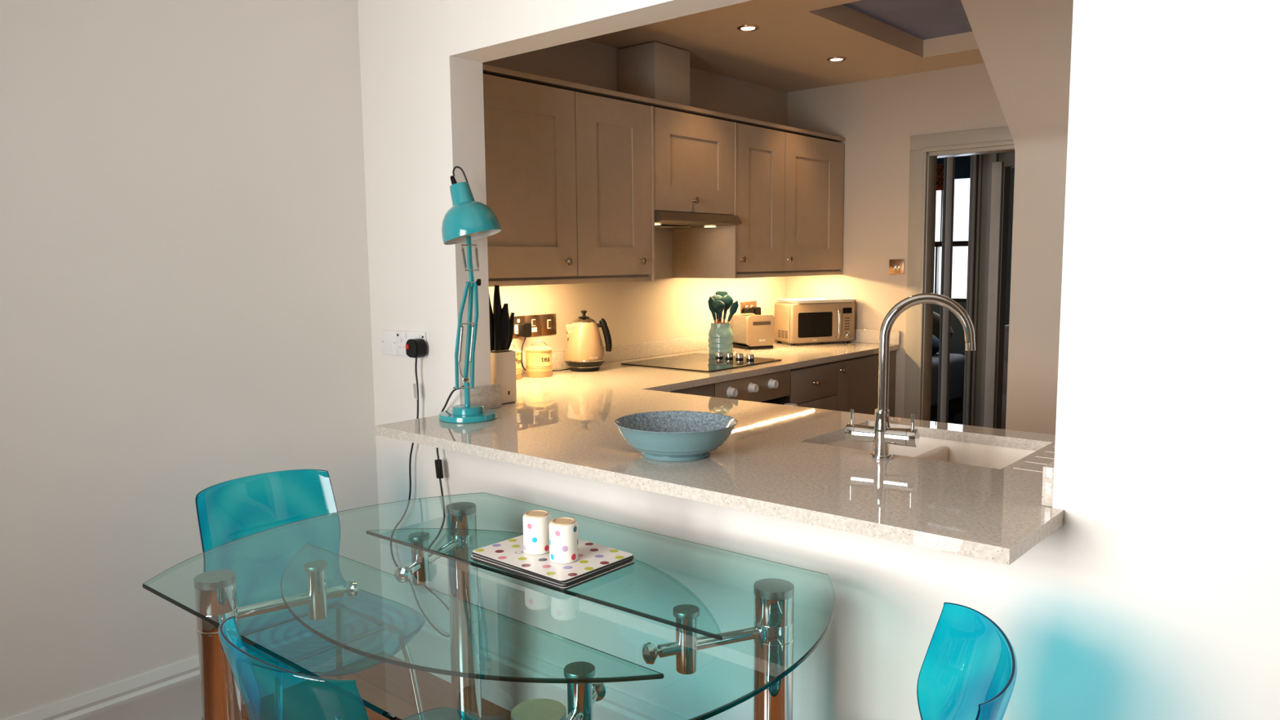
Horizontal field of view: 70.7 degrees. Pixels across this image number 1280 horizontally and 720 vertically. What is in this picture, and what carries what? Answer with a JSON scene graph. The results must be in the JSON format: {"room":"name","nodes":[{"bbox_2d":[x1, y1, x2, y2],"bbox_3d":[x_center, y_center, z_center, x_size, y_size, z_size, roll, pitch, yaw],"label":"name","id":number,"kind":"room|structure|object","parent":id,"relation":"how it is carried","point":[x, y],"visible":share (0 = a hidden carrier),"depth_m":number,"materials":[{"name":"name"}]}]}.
{"room":"dining room","nodes":[
{"label":"dining room","id":0,"kind":"room"},
{"bbox_2d":[0,0,382,719],"bbox_3d":[-2.021,-0.117,2.030,0.160,2.620,3.120,5,8,40],"label":"wall","id":1,"kind":"structure","parent":0,"point":[185,307],"depth_m":2.66,"materials":[{"name":"paint"}]},
{"bbox_2d":[4,595,383,719],"bbox_3d":[-1.902,1.086,2.148,0.022,0.200,3.000,5,8,40],"label":"baseboard","id":2,"kind":"structure","parent":1,"relation":"attached to","point":[172,691],"depth_m":2.73,"materials":[{"name":"white paint"}]},
{"bbox_2d":[243,420,962,719],"bbox_3d":[1.197,1.037,3.633,6.000,0.080,9.520,5,8,40],"label":"floor","id":3,"kind":"structure","parent":0,"point":[387,686],"depth_m":2.93,"materials":[{"name":"brown carpet"}]},
{"bbox_2d":[195,469,425,719],"bbox_3d":[-0.876,0.744,2.409,0.566,0.808,0.466,5,8,40],"label":"dining chair","id":4,"kind":"object","parent":3,"relation":"on","point":[382,626],"visible":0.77,"depth_m":2.39,"materials":[{"name":"teal plastic"}]},
{"bbox_2d":[217,616,479,719],"bbox_3d":[-0.419,0.825,1.631,0.466,0.808,0.566,5,8,40],"label":"dining chair","id":5,"kind":"object","parent":3,"relation":"on","point":[257,695],"visible":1,"depth_m":1.45,"materials":[{"name":"teal plastic"}]},
{"bbox_2d":[142,492,835,719],"bbox_3d":[-0.318,0.823,1.919,1.422,0.742,0.943,5,8,40],"label":"dining table","id":6,"kind":"object","parent":3,"relation":"on","point":[771,633],"visible":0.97,"depth_m":1.91,"materials":[{"name":"clear glass"}]},
{"bbox_2d":[473,560,634,590],"bbox_3d":[-0.191,0.440,1.980,0.296,0.005,0.218,5,8,41],"label":"placemat","id":7,"kind":"object","parent":6,"relation":"on","point":[632,562],"visible":0.12,"depth_m":1.88,"materials":[{"name":"laminate"}]},
{"bbox_2d":[471,555,632,586],"bbox_3d":[-0.195,0.434,1.981,0.296,0.005,0.218,5,8,40],"label":"placemat","id":8,"kind":"object","parent":7,"relation":"on","point":[472,557],"visible":0.08,"depth_m":1.89,"materials":[{"name":"laminate"}]},
{"bbox_2d":[472,554,634,585],"bbox_3d":[-0.192,0.430,1.980,0.296,0.005,0.218,5,8,40],"label":"placemat","id":9,"kind":"object","parent":8,"relation":"on","point":[473,555],"visible":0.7,"depth_m":1.89,"materials":[{"name":"laminate"}]},
{"bbox_2d":[471,534,633,582],"bbox_3d":[-0.193,0.425,1.979,0.296,0.005,0.218,5,8,41],"label":"placemat","id":10,"kind":"object","parent":9,"relation":"on","point":[592,557],"visible":0.7,"depth_m":1.94,"materials":[{"name":"laminate"}]},
{"bbox_2d":[522,510,551,555],"bbox_3d":[-0.226,0.379,1.986,0.062,0.086,0.062,5,8,40],"label":"beaker","id":11,"kind":"object","parent":10,"relation":"on","point":[535,522],"visible":0.97,"depth_m":1.96,"materials":[{"name":"white ceramic"}]},
{"bbox_2d":[549,517,577,564],"bbox_3d":[-0.163,0.384,1.927,0.062,0.086,0.062,5,8,40],"label":"beaker","id":12,"kind":"object","parent":10,"relation":"on","point":[563,531],"visible":1,"depth_m":1.90,"materials":[{"name":"white ceramic"}]},
{"bbox_2d":[670,383,714,396],"bbox_3d":[-0.117,0.485,3.860,0.719,0.791,0.488,5,8,40],"label":"base cabinet","id":13,"kind":"object","parent":3,"relation":"on","point":[708,390],"visible":0.1,"depth_m":3.70,"materials":[{"name":"paint"}]},
{"bbox_2d":[714,369,797,406],"bbox_3d":[0.259,0.424,4.255,0.771,0.760,0.600,5,8,40],"label":"oven","id":14,"kind":"object","parent":3,"relation":"on","point":[773,388],"visible":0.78,"depth_m":4.04,"materials":[{"name":"silver metal"}]},
{"bbox_2d":[786,361,837,410],"bbox_3d":[0.595,0.391,4.665,0.747,0.791,0.454,5,8,40],"label":"base cabinet","id":15,"kind":"object","parent":3,"relation":"on","point":[815,386],"visible":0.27,"depth_m":4.41,"materials":[{"name":"paint"}]},
{"bbox_2d":[834,353,879,414],"bbox_3d":[0.935,0.345,5.059,0.747,0.791,0.587,5,8,40],"label":"base cabinet","id":16,"kind":"object","parent":3,"relation":"on","point":[857,390],"visible":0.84,"depth_m":4.77,"materials":[{"name":"paint"}]},
{"bbox_2d":[888,350,896,417],"bbox_3d":[1.144,0.315,5.321,0.721,0.791,0.082,5,8,40],"label":"filler panel","id":17,"kind":"object","parent":3,"relation":"on","point":[892,356],"visible":0.14,"depth_m":5.07,"materials":[{"name":"paint"}]},
{"bbox_2d":[930,352,964,423],"bbox_3d":[1.914,0.278,7.313,1.030,0.620,1.200,5,8,40],"label":"sofa","id":18,"kind":"object","parent":3,"relation":"on","point":[957,362],"visible":0.18,"depth_m":7.22,"materials":[{"name":"fabric"}]},
{"bbox_2d":[932,334,939,355],"bbox_3d":[2.082,-0.114,6.923,0.440,0.240,0.400,5,8,40],"label":"cushion","id":19,"kind":"object","parent":18,"relation":"on","point":[935,340],"visible":0.07,"depth_m":6.78,"materials":[{"name":"blue fabric"}]},
{"bbox_2d":[932,311,953,339],"bbox_3d":[2.310,-0.233,7.442,0.520,0.360,0.260,2,7,23],"label":"cushion","id":20,"kind":"object","parent":18,"relation":"on","point":[935,332],"visible":0.06,"depth_m":7.29,"materials":[{"name":"grey fabric"}]},
{"bbox_2d":[916,602,1017,719],"bbox_3d":[0.299,0.834,1.488,0.566,0.808,0.466,1,6,12],"label":"dining chair","id":21,"kind":"object","parent":3,"relation":"on","point":[985,702],"visible":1,"depth_m":1.45,"materials":[{"name":"teal plastic"}]},
{"bbox_2d":[1001,324,1008,429],"bbox_3d":[2.856,0.235,5.966,0.800,0.920,0.500,5,8,40],"label":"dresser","id":22,"kind":"object","parent":3,"relation":"on","point":[1006,326],"visible":0.08,"depth_m":6.03,"materials":[{"name":"brown wood"}]},
{"bbox_3d":[0.794,0.692,2.346,2.570,0.891,0.595,5,8,40],"label":"base cabinet","id":23,"kind":"object","parent":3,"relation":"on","visible":0},
{"bbox_2d":[374,328,1064,565],"bbox_3d":[1.088,0.092,3.220,3.330,0.105,3.286,5,8,40],"label":"countertop","id":24,"kind":"structure","parent":23,"relation":"on","point":[775,461],"depth_m":2.22,"materials":[{"name":"stone"}]},
{"bbox_2d":[390,165,501,637],"bbox_3d":[-0.662,0.159,2.905,0.585,1.513,0.198,5,8,40],"label":"desk lamp","id":25,"kind":"object","parent":24,"relation":"on","point":[468,220],"visible":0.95,"depth_m":2.73,"materials":[{"name":"teal metal"}]},
{"bbox_2d":[434,459,443,478],"bbox_3d":[-0.651,0.353,2.924,0.031,0.064,0.014,5,8,40],"label":"switch","id":26,"kind":"object","parent":25,"relation":"attached to","point":[438,464],"depth_m":2.92,"materials":[{"name":"black plastic"}]},
{"bbox_2d":[490,349,516,404],"bbox_3d":[-0.492,0.056,3.091,0.113,0.178,0.094,5,8,40],"label":"knife block","id":27,"kind":"object","parent":24,"relation":"on","point":[503,362],"visible":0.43,"depth_m":3.05,"materials":[{"name":"beige plastic"}]},
{"bbox_2d":[488,294,493,351],"bbox_3d":[-0.509,-0.138,3.054,0.022,0.212,0.040,5,8,40],"label":"knife","id":28,"kind":"object","parent":27,"relation":"in","point":[491,312],"visible":0.44,"depth_m":3.05,"materials":[{"name":"black plastic"}]},
{"bbox_2d":[493,284,502,350],"bbox_3d":[-0.482,-0.143,3.062,0.022,0.220,0.040,5,8,40],"label":"knife","id":29,"kind":"object","parent":27,"relation":"in","point":[497,308],"visible":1,"depth_m":3.05,"materials":[{"name":"black plastic"}]},
{"bbox_2d":[498,302,510,350],"bbox_3d":[-0.463,-0.113,3.071,0.022,0.158,0.053,5,8,40],"label":"knife","id":30,"kind":"object","parent":27,"relation":"in","point":[504,326],"visible":1,"depth_m":3.06,"materials":[{"name":"black plastic"}]},
{"bbox_2d":[506,312,514,349],"bbox_3d":[-0.450,-0.099,3.095,0.022,0.125,0.044,5,8,40],"label":"knife","id":31,"kind":"object","parent":27,"relation":"in","point":[512,314],"visible":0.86,"depth_m":3.09,"materials":[{"name":"black plastic"}]},
{"bbox_2d":[509,342,521,379],"bbox_3d":[-0.543,0.003,3.707,0.116,0.149,0.116,5,8,40],"label":"tin","id":32,"kind":"object","parent":24,"relation":"on","point":[518,365],"visible":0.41,"depth_m":3.68,"materials":[{"name":"beige metal"}]},
{"bbox_2d":[524,340,552,377],"bbox_3d":[-0.425,-0.007,3.796,0.116,0.149,0.116,5,8,40],"label":"tin","id":33,"kind":"object","parent":24,"relation":"on","point":[538,357],"visible":1,"depth_m":3.75,"materials":[{"name":"beige metal"}]},
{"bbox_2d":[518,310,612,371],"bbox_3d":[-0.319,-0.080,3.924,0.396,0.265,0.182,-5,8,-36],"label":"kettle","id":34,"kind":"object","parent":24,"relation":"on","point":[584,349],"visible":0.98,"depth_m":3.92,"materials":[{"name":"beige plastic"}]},
{"bbox_2d":[613,410,737,462],"bbox_3d":[0.088,0.192,2.226,0.303,0.084,0.303,5,8,40],"label":"bowl","id":35,"kind":"object","parent":24,"relation":"on","point":[675,436],"visible":1,"depth_m":2.16,"materials":[{"name":"blue ceramic"}]},
{"bbox_2d":[621,351,782,372],"bbox_3d":[0.293,-0.005,4.255,0.514,0.032,0.584,5,8,40],"label":"cooktop","id":36,"kind":"object","parent":24,"relation":"in","point":[706,362],"visible":1,"depth_m":4.23,"materials":[{"name":"black glass"}]},
{"bbox_2d":[707,322,733,355],"bbox_3d":[0.413,-0.110,4.620,0.128,0.159,0.128,5,8,40],"label":"utensil crock","id":37,"kind":"object","parent":24,"relation":"on","point":[720,335],"visible":0.93,"depth_m":4.57,"materials":[{"name":"ceramic"}]},
{"bbox_2d":[707,296,716,323],"bbox_3d":[0.373,-0.230,4.594,0.056,0.187,0.012,-2,6,-13],"label":"utensil","id":38,"kind":"object","parent":37,"relation":"in","point":[711,300],"visible":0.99,"depth_m":4.58,"materials":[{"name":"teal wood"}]},
{"bbox_2d":[711,294,721,323],"bbox_3d":[0.393,-0.236,4.619,0.076,0.193,0.020,-2,6,-12],"label":"utensil","id":39,"kind":"object","parent":37,"relation":"in","point":[717,297],"visible":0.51,"depth_m":4.61,"materials":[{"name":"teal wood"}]},
{"bbox_2d":[711,300,724,323],"bbox_3d":[0.400,-0.217,4.571,0.065,0.166,0.023,-3,7,-24],"label":"utensil","id":40,"kind":"object","parent":37,"relation":"in","point":[718,306],"visible":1,"depth_m":4.56,"materials":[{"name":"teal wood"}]},
{"bbox_2d":[715,291,728,323],"bbox_3d":[0.421,-0.248,4.641,0.066,0.211,0.016,-3,7,-18],"label":"utensil","id":41,"kind":"object","parent":37,"relation":"in","point":[722,294],"visible":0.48,"depth_m":4.63,"materials":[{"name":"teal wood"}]},
{"bbox_2d":[720,294,733,323],"bbox_3d":[0.447,-0.237,4.623,0.068,0.194,0.020,-2,6,-16],"label":"utensil","id":42,"kind":"object","parent":37,"relation":"in","point":[726,300],"visible":0.86,"depth_m":4.61,"materials":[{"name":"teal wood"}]},
{"bbox_2d":[726,300,738,323],"bbox_3d":[0.462,-0.220,4.609,0.084,0.166,0.012,-2,6,-10],"label":"utensil","id":43,"kind":"object","parent":37,"relation":"in","point":[733,308],"visible":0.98,"depth_m":4.60,"materials":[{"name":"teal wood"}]},
{"bbox_2d":[728,313,774,349],"bbox_3d":[0.609,-0.159,4.946,0.168,0.182,0.209,-3,7,-25],"label":"toaster","id":44,"kind":"object","parent":24,"relation":"on","point":[750,331],"visible":0.82,"depth_m":4.87,"materials":[{"name":"beige metal"}]},
{"bbox_2d":[774,302,854,345],"bbox_3d":[0.998,-0.215,5.190,0.418,0.235,0.292,-3,7,-21],"label":"microwave","id":45,"kind":"object","parent":24,"relation":"on","point":[834,322],"visible":1,"depth_m":5.09,"materials":[{"name":"beige metal"}]},
{"bbox_2d":[777,297,856,303],"bbox_3d":[1.013,-0.341,5.178,0.406,0.016,0.246,-3,7,-21],"label":"tray","id":46,"kind":"object","parent":45,"relation":"on","point":[806,300],"visible":1,"depth_m":5.10,"materials":[{"name":"laminate"}]},
{"bbox_2d":[844,293,975,460],"bbox_3d":[0.633,0.040,2.128,0.292,0.396,0.068,2,7,22],"label":"tap","id":47,"kind":"object","parent":24,"relation":"on","point":[881,434],"visible":1,"depth_m":2.13,"materials":[{"name":"silver metal"}]},
{"bbox_2d":[822,436,1035,469],"bbox_3d":[0.747,0.311,2.369,0.545,0.140,0.416,5,8,40],"label":"sink","id":48,"kind":"object","parent":24,"relation":"in","point":[935,449],"visible":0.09,"depth_m":2.49,"materials":[{"name":"white ceramic"}]},
{"bbox_2d":[482,39,787,355],"bbox_3d":[-0.052,-0.344,4.505,0.120,2.500,2.955,5,8,40],"label":"wall","id":49,"kind":"structure","parent":0,"point":[666,307],"depth_m":4.50,"materials":[{"name":"paint"}]},
{"bbox_2d":[512,315,524,337],"bbox_3d":[-0.546,-0.139,3.843,0.010,0.092,0.156,5,8,40],"label":"double socket","id":50,"kind":"object","parent":49,"relation":"attached to","point":[517,319],"visible":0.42,"depth_m":3.86,"materials":[{"name":"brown metal"}]},
{"bbox_2d":[514,324,518,333],"bbox_3d":[-0.521,-0.132,3.870,0.001,0.040,0.044,5,8,40],"label":"switch","id":51,"kind":"object","parent":50,"relation":"attached to","point":[516,326],"depth_m":3.86,"materials":[{"name":"white plastic"}]},
{"bbox_2d":[524,314,541,336],"bbox_3d":[-0.465,-0.150,3.936,0.012,0.092,0.090,5,8,40],"label":"switch","id":52,"kind":"object","parent":49,"relation":"attached to","point":[535,320],"visible":0.77,"depth_m":3.94,"materials":[{"name":"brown metal"}]},
{"bbox_2d":[540,313,556,335],"bbox_3d":[-0.404,-0.158,4.007,0.012,0.092,0.092,5,8,40],"label":"rocker switch","id":53,"kind":"object","parent":49,"relation":"attached to","point":[548,326],"visible":1,"depth_m":4.00,"materials":[{"name":"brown metal"}]},
{"bbox_2d":[483,73,655,280],"bbox_3d":[-0.433,-0.680,3.612,0.412,0.747,1.101,5,8,40],"label":"upper cabinet","id":54,"kind":"object","parent":49,"relation":"attached to","point":[568,173],"depth_m":3.51,"materials":[{"name":"paint"}]},
{"bbox_2d":[488,274,651,286],"bbox_3d":[-0.313,-0.312,3.542,0.028,0.030,1.086,5,8,40],"label":"rail","id":55,"kind":"object","parent":54,"relation":"attached to","point":[635,277],"visible":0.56,"depth_m":3.56,"materials":[{"name":"paint"}]},
{"bbox_2d":[482,63,845,142],"bbox_3d":[0.104,-1.149,4.215,0.385,0.019,2.842,5,8,40],"label":"crown molding","id":56,"kind":"structure","parent":54,"relation":"on","point":[486,69],"depth_m":3.83,"materials":[{"name":"paint"}]},
{"bbox_2d":[617,41,689,106],"bbox_3d":[0.067,-1.314,4.277,0.228,0.295,0.263,5,8,40],"label":"box","id":57,"kind":"object","parent":56,"relation":"on","point":[654,70],"visible":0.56,"depth_m":4.18,"materials":[{"name":"paint"}]},
{"bbox_2d":[653,106,734,214],"bbox_3d":[0.123,-0.902,4.242,0.412,0.449,0.608,5,8,40],"label":"upper cabinet","id":58,"kind":"object","parent":49,"relation":"attached to","point":[694,154],"visible":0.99,"depth_m":4.11,"materials":[{"name":"paint"}]},
{"bbox_2d":[654,210,742,229],"bbox_3d":[0.132,-0.657,4.262,0.427,0.056,0.610,5,8,40],"label":"hood","id":59,"kind":"object","parent":58,"relation":"attached to","point":[663,220],"visible":0.77,"depth_m":4.15,"materials":[{"name":"metal"}]},
{"bbox_2d":[740,301,756,313],"bbox_3d":[0.629,-0.293,5.206,0.012,0.090,0.160,5,8,40],"label":"double socket","id":60,"kind":"object","parent":49,"relation":"attached to","point":[746,304],"visible":0.54,"depth_m":5.18,"materials":[{"name":"brown metal"}]},
{"bbox_2d":[743,307,753,313],"bbox_3d":[0.621,-0.272,5.163,0.033,0.054,0.056,5,8,40],"label":"plug","id":61,"kind":"object","parent":60,"relation":"attached to","point":[746,310],"visible":0.52,"depth_m":5.14,"materials":[{"name":"black plastic"}]},
{"bbox_2d":[751,306,760,315],"bbox_3d":[0.671,-0.279,5.221,0.033,0.054,0.056,5,8,40],"label":"plug","id":62,"kind":"object","parent":60,"relation":"attached to","point":[757,310],"visible":0.57,"depth_m":5.20,"materials":[{"name":"black plastic"}]},
{"bbox_2d":[672,122,844,278],"bbox_3d":[0.682,-0.831,4.905,0.412,0.747,1.104,5,8,40],"label":"upper cabinet","id":63,"kind":"object","parent":49,"relation":"attached to","point":[790,186],"depth_m":4.65,"materials":[{"name":"paint"}]},
{"bbox_2d":[736,269,842,278],"bbox_3d":[0.811,-0.465,4.846,0.028,0.030,1.090,5,8,40],"label":"rail","id":64,"kind":"object","parent":63,"relation":"attached to","point":[828,272],"visible":0.99,"depth_m":4.80,"materials":[{"name":"paint"}]},
{"bbox_2d":[583,0,984,92],"bbox_3d":[1.244,-1.413,3.263,3.560,0.085,2.955,5,8,40],"label":"ceiling","id":65,"kind":"structure","parent":0,"point":[791,46],"depth_m":4.24,"materials":[{"name":"paint"}]},
{"bbox_2d":[737,24,759,31],"bbox_3d":[0.465,-1.426,3.883,0.094,0.006,0.094,5,8,40],"label":"recessed light","id":66,"kind":"object","parent":65,"relation":"in","point":[747,28],"visible":1,"depth_m":3.88,"materials":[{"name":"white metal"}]},
{"bbox_2d":[826,56,846,62],"bbox_3d":[0.980,-1.498,4.501,0.094,0.006,0.094,5,8,40],"label":"recessed light","id":67,"kind":"object","parent":65,"relation":"in","point":[837,59],"visible":1,"depth_m":4.49,"materials":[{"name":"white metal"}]},
{"bbox_2d":[842,0,972,39],"bbox_3d":[1.276,-1.528,3.862,0.700,0.015,1.220,5,8,40],"label":"window","id":68,"kind":"structure","parent":65,"relation":"attached to","point":[923,20],"depth_m":4.02,"materials":[{"name":"grey glass"}]},
{"bbox_2d":[357,0,1279,719],"bbox_3d":[0.654,-0.125,1.878,4.700,2.620,0.130,5,8,40],"label":"wall","id":69,"kind":"structure","parent":0,"point":[1156,595],"depth_m":1.73,"materials":[{"name":"paint"}]},
{"bbox_2d":[381,329,397,355],"bbox_3d":[-0.859,-0.060,3.097,0.088,0.086,0.009,5,8,40],"label":"plate","id":70,"kind":"object","parent":69,"relation":"attached to","point":[388,337],"visible":1,"depth_m":3.09,"materials":[{"name":"white plastic"}]},
{"bbox_2d":[396,330,426,358],"bbox_3d":[-0.765,-0.053,3.014,0.158,0.086,0.012,5,8,40],"label":"double socket","id":71,"kind":"object","parent":69,"relation":"attached to","point":[402,336],"visible":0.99,"depth_m":3.03,"materials":[{"name":"white plastic"}]},
{"bbox_2d":[381,596,688,719],"bbox_3d":[0.699,1.091,1.880,4.280,0.200,0.022,5,8,40],"label":"baseboard","id":72,"kind":"structure","parent":69,"relation":"attached to","point":[428,647],"depth_m":2.83,"materials":[{"name":"white paint"}]},
{"bbox_2d":[786,62,1008,417],"bbox_3d":[2.187,-0.361,4.472,3.560,2.500,0.110,5,8,40],"label":"wall","id":73,"kind":"structure","parent":0,"point":[877,118],"depth_m":5.07,"materials":[{"name":"paint"}]},
{"bbox_2d":[888,259,904,274],"bbox_3d":[1.428,-0.519,5.027,0.086,0.082,0.012,5,8,40],"label":"light switch","id":74,"kind":"object","parent":73,"relation":"attached to","point":[895,266],"visible":1,"depth_m":5.03,"materials":[{"name":"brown metal"}]},
{"bbox_2d":[903,125,1014,421],"bbox_3d":[1.837,-0.170,4.782,0.844,2.060,0.152,5,8,40],"label":"trim","id":75,"kind":"structure","parent":73,"relation":"attached to","point":[925,149],"depth_m":4.92,"materials":[{"name":"paint"}]},
{"bbox_2d":[933,155,1014,422],"bbox_3d":[3.390,-0.760,7.113,4.600,2.700,0.100,5,8,40],"label":"wall","id":76,"kind":"structure","parent":0,"point":[957,338],"depth_m":7.53,"materials":[{"name":"black paint"}]},
{"bbox_2d":[934,190,968,302],"bbox_3d":[2.642,-1.072,7.688,0.720,1.150,0.050,5,8,40],"label":"window","id":77,"kind":"structure","parent":76,"relation":"in","point":[955,243],"depth_m":7.74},
{"bbox_2d":[937,155,970,179],"bbox_3d":[2.638,-1.607,7.569,0.720,0.180,0.039,5,8,40],"label":"roller blind","id":78,"kind":"object","parent":76,"relation":"attached to","point":[962,164],"visible":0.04,"depth_m":7.51,"materials":[{"name":"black fabric"}]},
{"bbox_2d":[974,151,1014,428],"bbox_3d":[2.258,-0.549,5.728,4.500,2.600,0.100,5,8,40],"label":"wall","id":79,"kind":"structure","parent":0,"point":[1008,157],"depth_m":5.72,"materials":[{"name":"paint"}]},
{"bbox_2d":[937,156,955,422],"bbox_3d":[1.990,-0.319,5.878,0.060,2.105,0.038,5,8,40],"label":"glazed door","id":80,"kind":"structure","parent":79,"relation":"in","point":[949,162],"depth_m":5.84,"materials":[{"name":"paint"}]},
{"bbox_2d":[962,152,998,426],"bbox_3d":[2.158,-0.298,5.746,0.164,2.100,0.044,5,8,40],"label":"trim","id":81,"kind":"structure","parent":79,"relation":"attached to","point":[976,161],"depth_m":5.74,"materials":[{"name":"paint"}]},
{"bbox_2d":[983,161,1004,428],"bbox_3d":[2.226,-0.238,5.698,0.060,1.990,0.039,5,8,40],"label":"trim","id":82,"kind":"structure","parent":79,"relation":"attached to","point":[997,190],"depth_m":5.66,"materials":[{"name":"paint"}]},
{"bbox_2d":[960,0,1073,435],"bbox_3d":[2.248,-0.178,3.290,1.709,2.390,1.623,5,8,40],"label":"wall","id":83,"kind":"structure","parent":0,"point":[1024,46],"depth_m":3.65,"materials":[{"name":"paint"}]},
{"bbox_3d":[2.571,-1.885,5.964,4.500,0.200,2.900,5,8,40],"label":"ceiling","id":84,"kind":"structure","parent":0,"visible":0},
{"bbox_2d":[936,164,943,190],"bbox_3d":[2.275,-1.682,7.104,0.380,0.665,0.380,5,8,40],"label":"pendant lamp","id":85,"kind":"object","parent":84,"relation":"hanging from","point":[940,177],"visible":0.12,"depth_m":6.96,"materials":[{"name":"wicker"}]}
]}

